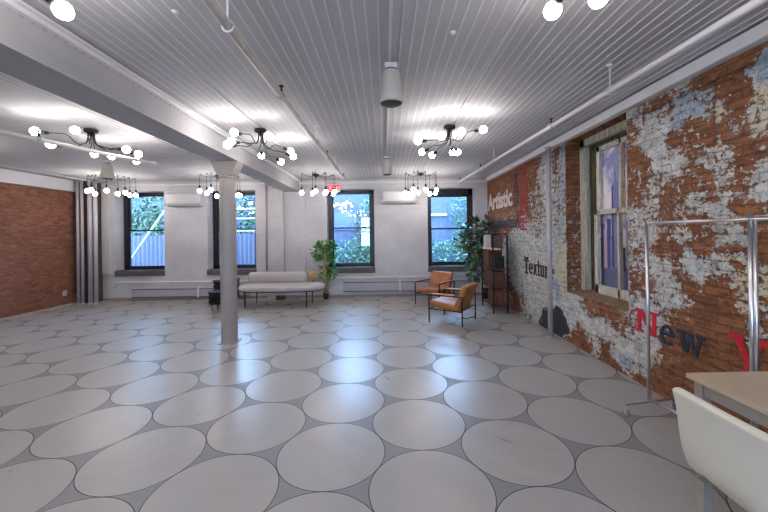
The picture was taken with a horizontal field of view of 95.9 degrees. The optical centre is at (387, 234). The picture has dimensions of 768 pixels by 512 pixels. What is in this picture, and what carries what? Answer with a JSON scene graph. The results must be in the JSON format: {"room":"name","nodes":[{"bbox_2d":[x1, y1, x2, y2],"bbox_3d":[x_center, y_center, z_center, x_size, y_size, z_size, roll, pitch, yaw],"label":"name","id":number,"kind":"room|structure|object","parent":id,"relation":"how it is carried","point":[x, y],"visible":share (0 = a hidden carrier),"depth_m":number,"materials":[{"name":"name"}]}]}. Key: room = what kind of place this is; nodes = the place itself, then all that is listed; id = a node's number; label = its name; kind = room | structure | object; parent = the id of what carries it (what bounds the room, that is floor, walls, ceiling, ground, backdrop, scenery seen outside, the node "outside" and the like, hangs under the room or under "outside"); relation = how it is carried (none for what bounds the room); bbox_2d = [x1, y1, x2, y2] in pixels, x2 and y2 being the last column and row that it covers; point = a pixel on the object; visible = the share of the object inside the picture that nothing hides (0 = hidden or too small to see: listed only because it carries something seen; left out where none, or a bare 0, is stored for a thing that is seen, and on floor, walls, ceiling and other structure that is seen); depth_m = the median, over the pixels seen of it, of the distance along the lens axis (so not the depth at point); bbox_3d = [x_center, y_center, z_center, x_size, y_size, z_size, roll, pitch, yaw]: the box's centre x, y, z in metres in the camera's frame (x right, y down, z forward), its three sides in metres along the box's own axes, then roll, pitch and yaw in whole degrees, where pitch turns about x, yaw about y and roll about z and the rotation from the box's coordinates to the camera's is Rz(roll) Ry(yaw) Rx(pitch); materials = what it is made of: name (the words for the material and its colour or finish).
{"room":"design studio","nodes":[
{"label":"design studio","id":0,"kind":"room"},
{"bbox_2d":[0,168,76,318],"bbox_3d":[-7.546,0.101,2.172,0.300,3.120,13.472,-1,0,0],"label":"wall","id":1,"kind":"structure","parent":0,"point":[37,244],"depth_m":7.30,"materials":[{"name":"red brick"}]},
{"bbox_2d":[0,168,75,191],"bbox_3d":[-7.393,-1.131,2.173,0.060,0.260,12.872,-1,0,0],"label":"trim","id":2,"kind":"structure","parent":1,"relation":"attached to","point":[6,175],"depth_m":7.28,"materials":[{"name":"white paint"}]},
{"bbox_2d":[0,302,76,320],"bbox_3d":[-7.355,1.639,2.137,0.050,0.040,12.600,-1,0,0],"label":"baseboard","id":3,"kind":"structure","parent":1,"relation":"attached to","point":[74,303],"depth_m":7.27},
{"bbox_2d":[73,193,73,239],"bbox_3d":[-7.434,-0.415,8.171,0.040,1.086,0.016,-1,0,0],"label":"wall outlet","id":4,"kind":"object","parent":1,"relation":"attached to","point":[73,193],"depth_m":8.19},
{"bbox_2d":[72,247,76,291],"bbox_3d":[-7.417,0.840,8.172,0.040,1.046,0.106,-1,0,0],"label":"wall outlet","id":5,"kind":"object","parent":1,"relation":"attached to","point":[74,290],"depth_m":8.19,"materials":[{"name":"black plastic"}]},
{"bbox_2d":[79,181,102,302],"bbox_3d":[-7.268,0.197,8.450,0.360,2.920,0.300,-1,0,0],"label":"curtain","id":6,"kind":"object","parent":1,"relation":"attached to","point":[99,187],"depth_m":8.33,"materials":[{"name":"fabric"}]},
{"bbox_2d":[100,178,488,297],"bbox_3d":[-2.471,0.033,8.881,10.564,3.120,0.460,-1,0,0],"label":"wall","id":7,"kind":"structure","parent":0,"point":[400,230],"depth_m":8.65,"materials":[{"name":"white paint"}]},
{"bbox_2d":[101,189,111,273],"bbox_3d":[-6.975,-0.057,8.583,0.200,2.100,0.060,-1,0,0],"label":"cable trunking","id":8,"kind":"object","parent":7,"relation":"attached to","point":[105,197],"visible":0.88,"depth_m":8.55,"materials":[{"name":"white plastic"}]},
{"bbox_2d":[114,193,164,275],"bbox_3d":[-6.171,-0.007,8.797,1.230,2.100,0.445,-1,0,0],"label":"window","id":9,"kind":"structure","parent":7,"relation":"in","point":[129,270],"depth_m":8.89,"materials":[{"name":"black metal"}]},
{"bbox_2d":[114,280,248,288],"bbox_3d":[-5.064,1.248,8.589,3.413,0.168,0.028,-1,0,0],"label":"pipe","id":10,"kind":"object","parent":7,"relation":"attached to","point":[247,280],"visible":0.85,"depth_m":8.58,"materials":[{"name":"white metal"}]},
{"bbox_2d":[166,192,203,206],"bbox_3d":[-4.985,-0.858,8.527,0.820,0.340,0.206,-1,0,0],"label":"air conditioner","id":11,"kind":"object","parent":7,"relation":"attached to","point":[178,199],"visible":0.97,"depth_m":8.44,"materials":[{"name":"white plastic"}]},
{"bbox_2d":[131,286,250,297],"bbox_3d":[-4.864,1.428,8.571,2.920,0.275,0.100,-1,0,0],"label":"baseboard heater","id":12,"kind":"object","parent":7,"relation":"attached to","point":[198,291],"visible":0.78,"depth_m":8.55,"materials":[{"name":"white metal"}]},
{"bbox_2d":[207,192,256,274],"bbox_3d":[-3.896,-0.038,8.817,1.220,2.100,0.445,-1,0,0],"label":"window","id":13,"kind":"structure","parent":7,"relation":"in","point":[242,269],"depth_m":8.91,"materials":[{"name":"black metal"}]},
{"bbox_2d":[265,184,266,270],"bbox_3d":[-3.006,-0.190,8.557,0.034,2.180,0.036,-1,0,0],"label":"conduit","id":14,"kind":"object","parent":7,"relation":"attached to","point":[265,184],"visible":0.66,"depth_m":8.54,"materials":[{"name":"white metal"}]},
{"bbox_2d":[266,186,284,298],"bbox_3d":[-2.791,0.197,8.619,0.420,2.800,0.060,-1,0,0],"label":"trim","id":15,"kind":"structure","parent":7,"relation":"attached to","point":[275,197],"depth_m":8.59,"materials":[{"name":"white paint"}]},
{"bbox_2d":[103,293,481,300],"bbox_3d":[-2.449,1.563,8.641,9.964,0.060,0.030,-1,0,0],"label":"baseboard","id":16,"kind":"structure","parent":7,"relation":"attached to","point":[456,294],"depth_m":8.63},
{"bbox_2d":[101,180,486,185],"bbox_3d":[-2.487,-1.267,8.639,9.964,0.030,0.030,-1,0,0],"label":"trim","id":17,"kind":"structure","parent":7,"relation":"attached to","point":[464,180],"depth_m":8.63,"materials":[{"name":"white paint"}]},
{"bbox_2d":[305,213,305,260],"bbox_3d":[-2.051,0.163,8.643,0.016,2.750,0.016,-1,0,0],"label":"cable","id":18,"kind":"object","parent":7,"relation":"attached to","point":[305,213],"visible":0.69,"depth_m":8.64,"materials":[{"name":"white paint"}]},
{"bbox_2d":[327,190,374,272],"bbox_3d":[-0.931,-0.077,8.842,1.210,2.100,0.445,-1,0,0],"label":"window","id":19,"kind":"structure","parent":7,"relation":"in","point":[343,267],"depth_m":8.95,"materials":[{"name":"black metal"}]},
{"bbox_2d":[308,275,483,278],"bbox_3d":[-0.259,1.074,8.630,5.400,0.052,0.032,-1,0,0],"label":"pipe","id":20,"kind":"object","parent":7,"relation":"attached to","point":[453,275],"visible":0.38,"depth_m":8.62,"materials":[{"name":"white metal"}]},
{"bbox_2d":[383,190,415,203],"bbox_3d":[0.285,-0.929,8.572,0.800,0.340,0.206,-1,0,0],"label":"air conditioner","id":21,"kind":"object","parent":7,"relation":"attached to","point":[389,196],"visible":0.9,"depth_m":8.48,"materials":[{"name":"white plastic"}]},
{"bbox_2d":[343,279,471,291],"bbox_3d":[0.494,1.271,8.616,3.200,0.305,0.100,-1,0,0],"label":"baseboard heater","id":22,"kind":"object","parent":7,"relation":"attached to","point":[399,285],"visible":0.79,"depth_m":8.59,"materials":[{"name":"white metal"}]},
{"bbox_2d":[427,189,476,271],"bbox_3d":[1.603,-0.112,8.864,1.220,2.100,0.445,-1,0,0],"label":"window","id":23,"kind":"structure","parent":7,"relation":"in","point":[449,266],"depth_m":8.97,"materials":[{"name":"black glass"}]},
{"bbox_2d":[0,295,747,511],"bbox_3d":[-2.393,1.642,2.216,10.564,0.100,13.472,-1,0,0],"label":"floor","id":24,"kind":"structure","parent":0,"point":[333,404],"depth_m":2.96,"materials":[{"name":"tile"}]},
{"bbox_2d":[75,180,80,304],"bbox_3d":[-7.277,0.198,8.138,0.083,2.920,0.084,-1,0,0],"label":"riser pipe","id":25,"kind":"object","parent":24,"relation":"on","point":[76,181],"visible":1,"depth_m":8.12,"materials":[{"name":"grey metal"}]},
{"bbox_2d":[80,180,84,304],"bbox_3d":[-7.178,0.196,8.139,0.083,2.920,0.084,-1,0,0],"label":"riser pipe","id":26,"kind":"object","parent":24,"relation":"on","point":[81,181],"visible":1,"depth_m":8.12,"materials":[{"name":"grey metal"}]},
{"bbox_2d":[87,180,93,304],"bbox_3d":[-6.997,0.194,8.141,0.110,2.920,0.112,-1,0,0],"label":"riser pipe","id":27,"kind":"object","parent":24,"relation":"on","point":[89,195],"visible":0.96,"depth_m":8.11,"materials":[{"name":"grey metal"}]},
{"bbox_2d":[93,180,98,304],"bbox_3d":[-6.867,0.192,8.142,0.098,2.920,0.100,-1,0,0],"label":"riser pipe","id":28,"kind":"object","parent":24,"relation":"on","point":[95,221],"visible":1,"depth_m":8.11,"materials":[{"name":"grey metal"}]},
{"bbox_2d":[207,289,220,310],"bbox_3d":[-3.514,1.398,7.330,0.420,0.421,0.357,-1,0,0],"label":"side table","id":29,"kind":"object","parent":24,"relation":"on","point":[214,297],"visible":0.5,"depth_m":7.17,"materials":[{"name":"black metal"}]},
{"bbox_2d":[212,278,240,297],"bbox_3d":[-3.609,1.309,7.769,0.460,0.601,0.391,-1,0,0],"label":"side table","id":30,"kind":"object","parent":24,"relation":"on","point":[216,282],"visible":0.27,"depth_m":7.60,"materials":[{"name":"black metal"}]},
{"bbox_2d":[210,161,243,344],"bbox_3d":[-2.350,0.267,5.110,0.400,2.650,0.256,-1,0,0],"label":"support column","id":31,"kind":"structure","parent":24,"relation":"on","point":[228,172],"depth_m":5.01,"materials":[{"name":"paint"}]},
{"bbox_2d":[276,295,285,299],"bbox_3d":[-2.601,1.545,8.428,0.220,0.100,0.100,-1,0,0],"label":"box","id":32,"kind":"object","parent":24,"relation":"on","point":[278,297],"visible":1,"depth_m":8.38,"materials":[{"name":"black"}]},
{"bbox_2d":[238,271,324,307],"bbox_3d":[-2.350,1.232,7.740,1.870,0.720,0.800,-1,0,0],"label":"daybed","id":33,"kind":"object","parent":24,"relation":"on","point":[260,282],"visible":1,"depth_m":7.85,"materials":[{"name":"grey fabric"}]},
{"bbox_2d":[238,282,324,291],"bbox_3d":[-2.350,1.175,7.740,1.870,0.110,0.800,-1,0,0],"label":"seat cushion","id":34,"kind":"object","parent":33,"relation":"on","point":[253,286],"depth_m":7.43,"materials":[{"name":"grey fabric"}]},
{"bbox_2d":[310,239,338,299],"bbox_3d":[-1.529,0.836,8.391,0.738,1.489,0.475,-1,0,0],"label":"artificial tree","id":35,"kind":"object","parent":24,"relation":"on","point":[326,248],"visible":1,"depth_m":8.36,"materials":[{"name":"green plant"}]},
{"bbox_2d":[415,271,454,303],"bbox_3d":[1.082,1.204,7.757,0.665,0.684,0.746,-1,0,40],"label":"lounge chair","id":36,"kind":"object","parent":24,"relation":"on","point":[439,280],"visible":0.8,"depth_m":7.76,"materials":[{"name":"brown leather"}]},
{"bbox_2d":[417,287,450,292],"bbox_3d":[1.025,1.241,7.689,0.540,0.100,0.560,-1,-7,40],"label":"seat cushion","id":37,"kind":"object","parent":36,"relation":"on","point":[422,289],"depth_m":7.53,"materials":[{"name":"orange leather"}]},
{"bbox_2d":[429,271,453,287],"bbox_3d":[1.215,1.076,7.917,0.540,0.460,0.148,-1,-17,40],"label":"cushion","id":38,"kind":"object","parent":36,"relation":"on","point":[437,277],"depth_m":7.88,"materials":[{"name":"orange leather"}]},
{"bbox_2d":[428,282,477,326],"bbox_3d":[1.193,1.202,6.152,0.732,0.684,0.685,-1,0,34],"label":"lounge chair","id":39,"kind":"object","parent":24,"relation":"on","point":[460,303],"visible":1,"depth_m":5.99,"materials":[{"name":"brown leather"}]},
{"bbox_2d":[430,296,470,311],"bbox_3d":[1.122,1.240,6.199,0.560,0.100,0.560,8,5,33],"label":"seat cushion","id":40,"kind":"object","parent":39,"relation":"on","point":[448,303],"depth_m":6.05,"materials":[{"name":"orange leather"}]},
{"bbox_2d":[454,282,477,307],"bbox_3d":[1.368,1.074,6.035,0.148,0.460,0.560,19,11,32],"label":"cushion","id":41,"kind":"object","parent":39,"relation":"on","point":[467,291],"depth_m":5.92,"materials":[{"name":"orange leather"}]},
{"bbox_2d":[452,213,497,298],"bbox_3d":[1.972,0.529,8.010,1.035,2.008,0.726,-1,0,0],"label":"ficus plant","id":42,"kind":"object","parent":24,"relation":"on","point":[475,261],"visible":0.83,"depth_m":7.93,"materials":[{"name":"green plant"}]},
{"bbox_2d":[481,234,508,313],"bbox_3d":[2.163,0.761,7.044,0.297,1.540,0.772,-1,0,0],"label":"shelving unit","id":43,"kind":"object","parent":24,"relation":"on","point":[496,240],"visible":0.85,"depth_m":6.70,"materials":[{"name":"black metal"}]},
{"bbox_2d":[485,235,490,247],"bbox_3d":[2.093,0.147,7.258,0.120,0.270,0.030,-1,0,0],"label":"binder","id":44,"kind":"object","parent":43,"relation":"on","point":[487,237],"visible":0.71,"depth_m":7.24,"materials":[{"name":"white paint"}]},
{"bbox_2d":[483,251,498,266],"bbox_3d":[2.139,0.520,7.178,0.210,0.300,0.370,-1,0,0],"label":"wooden crate","id":45,"kind":"object","parent":43,"relation":"on","point":[486,255],"visible":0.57,"depth_m":7.08,"materials":[{"name":"brown wood"}]},
{"bbox_2d":[483,268,504,286],"bbox_3d":[2.164,0.880,7.069,0.240,0.300,0.630,-1,0,0],"label":"wooden crate","id":46,"kind":"object","parent":43,"relation":"on","point":[499,276],"visible":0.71,"depth_m":6.76,"materials":[{"name":"brown wood"}]},
{"bbox_2d":[488,287,503,304],"bbox_3d":[2.151,1.230,6.878,0.210,0.300,0.350,-1,0,0],"label":"wooden crate","id":47,"kind":"object","parent":43,"relation":"on","point":[498,293],"visible":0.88,"depth_m":6.71,"materials":[{"name":"brown wood"}]},
{"bbox_2d":[491,255,503,268],"bbox_3d":[2.172,0.549,6.839,0.190,0.240,0.220,-1,0,0],"label":"storage box","id":48,"kind":"object","parent":43,"relation":"on","point":[498,259],"visible":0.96,"depth_m":6.73,"materials":[{"name":"black"}]},
{"bbox_2d":[544,146,554,337],"bbox_3d":[2.398,0.118,5.141,0.110,2.820,0.110,-1,0,0],"label":"pole","id":49,"kind":"object","parent":24,"relation":"on","point":[547,149],"visible":1,"depth_m":5.11,"materials":[{"name":"grey metal"}]},
{"bbox_2d":[622,214,767,429],"bbox_3d":[2.322,0.699,2.521,0.500,1.660,0.972,-1,0,-12],"label":"rack","id":50,"kind":"object","parent":24,"relation":"on","point":[752,222],"visible":0.68,"depth_m":2.26,"materials":[{"name":"metal"}]},
{"bbox_2d":[672,387,767,511],"bbox_3d":[1.589,1.121,1.343,0.544,0.836,0.563,-1,0,0],"label":"chair","id":51,"kind":"object","parent":24,"relation":"on","point":[731,454],"visible":1,"depth_m":1.39,"materials":[{"name":"beige plastic"}]},
{"bbox_2d":[686,371,767,507],"bbox_3d":[2.056,1.158,1.170,0.700,0.750,1.605,-1,0,0],"label":"work table","id":52,"kind":"object","parent":24,"relation":"on","point":[745,394],"visible":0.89,"depth_m":1.80,"materials":[{"name":"brown wood"}]},
{"bbox_2d":[0,0,767,181],"bbox_3d":[-2.434,-1.425,2.216,10.564,0.164,13.472,-1,0,0],"label":"ceiling","id":53,"kind":"structure","parent":0,"point":[329,57],"depth_m":2.98,"materials":[{"name":"paint"}]},
{"bbox_2d":[44,0,74,20],"bbox_3d":[-1.619,-1.200,0.997,1.093,0.277,1.101,-1,0,-44],"label":"chandelier","id":54,"kind":"object","parent":53,"relation":"hanging from","point":[61,9],"visible":1,"depth_m":1.69,"materials":[{"name":"white glass"}]},
{"bbox_2d":[44,0,59,7],"bbox_3d":[-1.604,-1.113,1.633,0.042,0.049,0.084,-1,0,0],"label":"socket","id":55,"kind":"object","parent":54,"relation":"attached to","point":[53,3],"depth_m":1.65,"materials":[{"name":"black metal"}]},
{"bbox_2d":[0,164,120,186],"bbox_3d":[-6.539,-1.218,2.545,0.016,0.108,12.000,-1,0,0],"label":"rod","id":56,"kind":"object","parent":53,"relation":"attached to","point":[0,164],"visible":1,"depth_m":6.85,"materials":[{"name":"grey metal"}]},
{"bbox_2d":[0,129,156,165],"bbox_3d":[-3.402,-1.024,2.361,0.066,0.582,4.804,-1,0,5],"label":"pipe","id":57,"kind":"object","parent":53,"relation":"hanging from","point":[38,139],"visible":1,"depth_m":3.53,"materials":[{"name":"white metal"}]},
{"bbox_2d":[29,126,141,163],"bbox_3d":[-3.631,-1.136,4.332,0.878,0.352,1.134,-1,0,0],"label":"chandelier","id":58,"kind":"object","parent":53,"relation":"hanging from","point":[75,130],"visible":0.75,"depth_m":4.29,"materials":[{"name":"white glass"}]},
{"bbox_2d":[85,184,96,195],"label":"chandelier","id":59,"kind":"object","parent":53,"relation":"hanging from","point":[90,189],"depth_m":7.44,"materials":[{"name":"white glass"}]},
{"bbox_2d":[100,160,114,179],"bbox_3d":[-4.928,-1.126,6.088,0.210,0.336,0.210,-1,0,0],"label":"speaker","id":60,"kind":"object","parent":53,"relation":"hanging from","point":[107,172],"visible":1,"depth_m":6.03},
{"bbox_2d":[104,180,111,192],"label":"chandelier","id":61,"kind":"object","parent":53,"relation":"hanging from","point":[106,190],"depth_m":7.42,"materials":[{"name":"white glass"}]},
{"bbox_2d":[115,175,137,196],"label":"chandelier","id":62,"kind":"object","parent":53,"relation":"hanging from","point":[125,192],"depth_m":7.79,"materials":[{"name":"white glass"}]},
{"bbox_2d":[0,0,300,191],"bbox_3d":[-2.335,-1.194,2.216,0.500,0.270,12.872,-1,0,0],"label":"beam","id":63,"kind":"structure","parent":53,"relation":"attached to","point":[36,50],"depth_m":2.70,"materials":[{"name":"paint"}]},
{"bbox_2d":[171,9,179,14],"bbox_3d":[-1.286,-1.341,2.099,0.044,0.020,0.043,-1,0,0],"label":"ceiling sensor","id":64,"kind":"object","parent":53,"relation":"attached to","point":[174,11],"visible":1,"depth_m":2.09,"materials":[{"name":"white plastic"}]},
{"bbox_2d":[197,173,218,197],"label":"chandelier","id":65,"kind":"object","parent":53,"relation":"hanging from","point":[199,190],"depth_m":7.51,"materials":[{"name":"white glass"}]},
{"bbox_2d":[105,0,320,179],"bbox_3d":[-1.615,-1.351,2.223,0.016,0.022,12.872,-1,0,0],"label":"trim","id":66,"kind":"structure","parent":53,"relation":"attached to","point":[110,2],"depth_m":2.65,"materials":[{"name":"paint"}]},
{"bbox_2d":[236,176,241,196],"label":"chandelier","id":67,"kind":"object","parent":53,"relation":"hanging from","point":[237,195],"depth_m":7.84,"materials":[{"name":"white glass"}]},
{"bbox_2d":[223,128,295,164],"bbox_3d":[-1.585,-1.163,4.442,0.558,0.352,1.092,-1,0,3],"label":"chandelier","id":68,"kind":"object","parent":53,"relation":"hanging from","point":[231,142],"visible":1,"depth_m":4.38,"materials":[{"name":"white glass"}]},
{"bbox_2d":[202,0,345,180],"bbox_3d":[-0.866,-1.216,1.723,0.078,0.265,11.260,-1,0,0],"label":"pipe","id":69,"kind":"object","parent":53,"relation":"hanging from","point":[226,26],"visible":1,"depth_m":2.27,"materials":[{"name":"metal"}]},
{"bbox_2d":[300,172,336,195],"bbox_3d":[-1.535,-1.084,7.632,0.776,0.511,0.512,-1,0,0],"label":"chandelier","id":70,"kind":"object","parent":53,"relation":"hanging from","point":[334,191],"visible":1,"depth_m":7.52,"materials":[{"name":"white glass"}]},
{"bbox_2d":[326,180,340,191],"bbox_3d":[-1.339,-1.187,8.539,0.340,0.310,0.045,-1,0,0],"label":"exit sign","id":71,"kind":"object","parent":53,"relation":"hanging from","point":[329,186],"visible":0.84,"depth_m":8.52,"materials":[{"name":"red plastic"}]},
{"bbox_2d":[382,156,391,175],"bbox_3d":[-0.013,-1.192,6.050,0.184,0.336,0.184,-1,0,0],"label":"speaker","id":72,"kind":"object","parent":53,"relation":"hanging from","point":[386,166],"visible":1,"depth_m":5.99},
{"bbox_2d":[386,0,392,155],"bbox_3d":[0.009,-1.368,3.200,0.022,0.020,6.200,-1,0,0],"label":"trim","id":73,"kind":"structure","parent":53,"relation":"attached to","point":[390,1],"depth_m":2.44,"materials":[{"name":"paint"}]},
{"bbox_2d":[379,62,403,107],"bbox_3d":[0.026,-1.192,2.771,0.196,0.336,0.196,-1,0,0],"label":"speaker","id":74,"kind":"object","parent":53,"relation":"hanging from","point":[391,96],"visible":1,"depth_m":2.71},
{"bbox_2d":[381,100,401,107],"bbox_3d":[0.029,-1.034,2.771,0.172,0.019,0.172,-1,0,0],"label":"grille","id":75,"kind":"object","parent":74,"relation":"attached to","point":[384,103],"depth_m":2.74,"materials":[{"name":"black metal"}]},
{"bbox_2d":[404,170,437,195],"bbox_3d":[0.740,-1.107,7.761,0.776,0.526,0.693,-1,0,0],"label":"chandelier","id":76,"kind":"object","parent":53,"relation":"hanging from","point":[406,192],"visible":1,"depth_m":7.70,"materials":[{"name":"white glass"}]},
{"bbox_2d":[415,125,486,157],"bbox_3d":[0.725,-1.222,4.402,0.818,0.296,1.084,-1,0,0],"label":"chandelier","id":77,"kind":"object","parent":53,"relation":"hanging from","point":[461,131],"visible":1,"depth_m":4.34,"materials":[{"name":"white glass"}]},
{"bbox_2d":[418,0,528,178],"bbox_3d":[0.823,-1.383,2.243,0.016,0.022,12.872,-1,0,0],"label":"trim","id":78,"kind":"structure","parent":53,"relation":"attached to","point":[525,3],"depth_m":2.71,"materials":[{"name":"paint"}]},
{"bbox_2d":[543,0,562,19],"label":"bulb","id":79,"kind":"object","parent":53,"relation":"hanging from","point":[553,10],"depth_m":1.74,"materials":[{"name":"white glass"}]},
{"bbox_2d":[552,0,562,7],"bbox_3d":[0.838,-1.146,1.684,0.043,0.049,0.084,-1,0,0],"label":"socket","id":80,"kind":"object","parent":79,"relation":"attached to","point":[555,3],"depth_m":1.70,"materials":[{"name":"black metal"}]},
{"bbox_2d":[588,0,607,8],"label":"bulb","id":81,"kind":"object","parent":53,"relation":"hanging from","point":[595,4],"depth_m":1.67,"materials":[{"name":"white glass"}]},
{"bbox_2d":[458,0,767,182],"bbox_3d":[1.838,-1.243,2.056,0.072,0.284,11.884,-1,0,-2],"label":"pipe","id":82,"kind":"object","parent":53,"relation":"hanging from","point":[751,5],"visible":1,"depth_m":2.42,"materials":[{"name":"white metal"}]},
{"bbox_2d":[487,41,767,433],"bbox_3d":[2.742,-0.037,2.259,0.370,3.120,13.472,-1,0,0],"label":"wall","id":83,"kind":"structure","parent":0,"point":[697,149],"depth_m":3.10,"materials":[{"name":"brick"}]},
{"bbox_2d":[569,120,628,310],"bbox_3d":[2.744,-0.227,4.296,0.383,2.180,1.285,-1,0,0],"label":"window","id":84,"kind":"structure","parent":83,"relation":"in","point":[603,155],"depth_m":4.51,"materials":[{"name":"paint"}]},
{"bbox_2d":[486,20,767,180],"bbox_3d":[2.505,-1.344,2.147,0.090,0.100,12.650,-1,0,0],"label":"trim","id":85,"kind":"structure","parent":83,"relation":"attached to","point":[758,34],"depth_m":3.06,"materials":[{"name":"white paint"}]},
{"label":"outside","id":86,"kind":"structure","parent":0,"visible":0},
{"bbox_3d":[-2.494,1.894,13.979,40.000,0.200,11.200,-1,0,0],"label":"ground","id":87,"kind":"structure","parent":86,"visible":0},
{"bbox_2d":[131,197,163,235],"bbox_3d":[-8.460,-0.468,12.332,5.046,4.686,1.340,-1,0,0],"label":"tree","id":88,"kind":"object","parent":87,"relation":"on","point":[147,219],"visible":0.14,"depth_m":12.14,"materials":[{"name":"green plant"}]},
{"bbox_2d":[132,210,163,258],"bbox_3d":[-7.823,0.185,11.134,2.354,3.298,0.070,-1,0,0],"label":"diagonal brace","id":89,"kind":"object","parent":87,"relation":"on","point":[162,213],"visible":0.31,"depth_m":11.11,"materials":[{"name":"white metal"}]},
{"bbox_2d":[131,195,254,235],"bbox_3d":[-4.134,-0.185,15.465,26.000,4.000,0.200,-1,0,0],"label":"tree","id":90,"kind":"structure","parent":87,"relation":"on","point":[239,221],"depth_m":15.32,"materials":[{"name":"green plant"}]},
{"bbox_2d":[131,234,254,265],"bbox_3d":[-7.287,0.948,11.567,7.600,1.820,0.093,-1,0,0],"label":"corrugated fence","id":91,"kind":"object","parent":87,"relation":"on","point":[152,251],"visible":0.1,"depth_m":11.54,"materials":[{"name":"blue metal"}]},
{"bbox_2d":[236,208,254,231],"bbox_3d":[-4.304,0.268,12.564,2.600,2.700,0.040,-1,0,0],"label":"railing","id":92,"kind":"object","parent":87,"relation":"on","point":[236,208],"visible":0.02,"depth_m":12.54,"materials":[{"name":"metal"}]},
{"bbox_2d":[236,195,254,233],"bbox_3d":[-4.825,-0.593,13.346,4.025,4.840,1.168,-1,0,0],"label":"tree","id":93,"kind":"object","parent":87,"relation":"on","point":[245,205],"visible":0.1,"depth_m":13.24,"materials":[{"name":"green plant"}]},
{"bbox_2d":[334,197,369,262],"bbox_3d":[-1.024,0.075,12.338,2.661,3.667,0.628,-1,0,0],"label":"climbing ivy","id":94,"kind":"object","parent":87,"relation":"on","point":[365,259],"visible":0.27,"depth_m":12.32,"materials":[{"name":"green plant"}]},
{"bbox_2d":[334,194,466,262],"bbox_3d":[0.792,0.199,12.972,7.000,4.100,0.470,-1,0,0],"label":"building","id":95,"kind":"structure","parent":87,"relation":"on","point":[346,207],"depth_m":12.89,"materials":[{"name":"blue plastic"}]},
{"bbox_2d":[432,197,466,261],"bbox_3d":[2.353,-0.231,12.373,3.009,3.978,0.667,-1,0,0],"label":"climbing ivy","id":96,"kind":"object","parent":87,"relation":"on","point":[454,201],"visible":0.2,"depth_m":12.36,"materials":[{"name":"green plant"}]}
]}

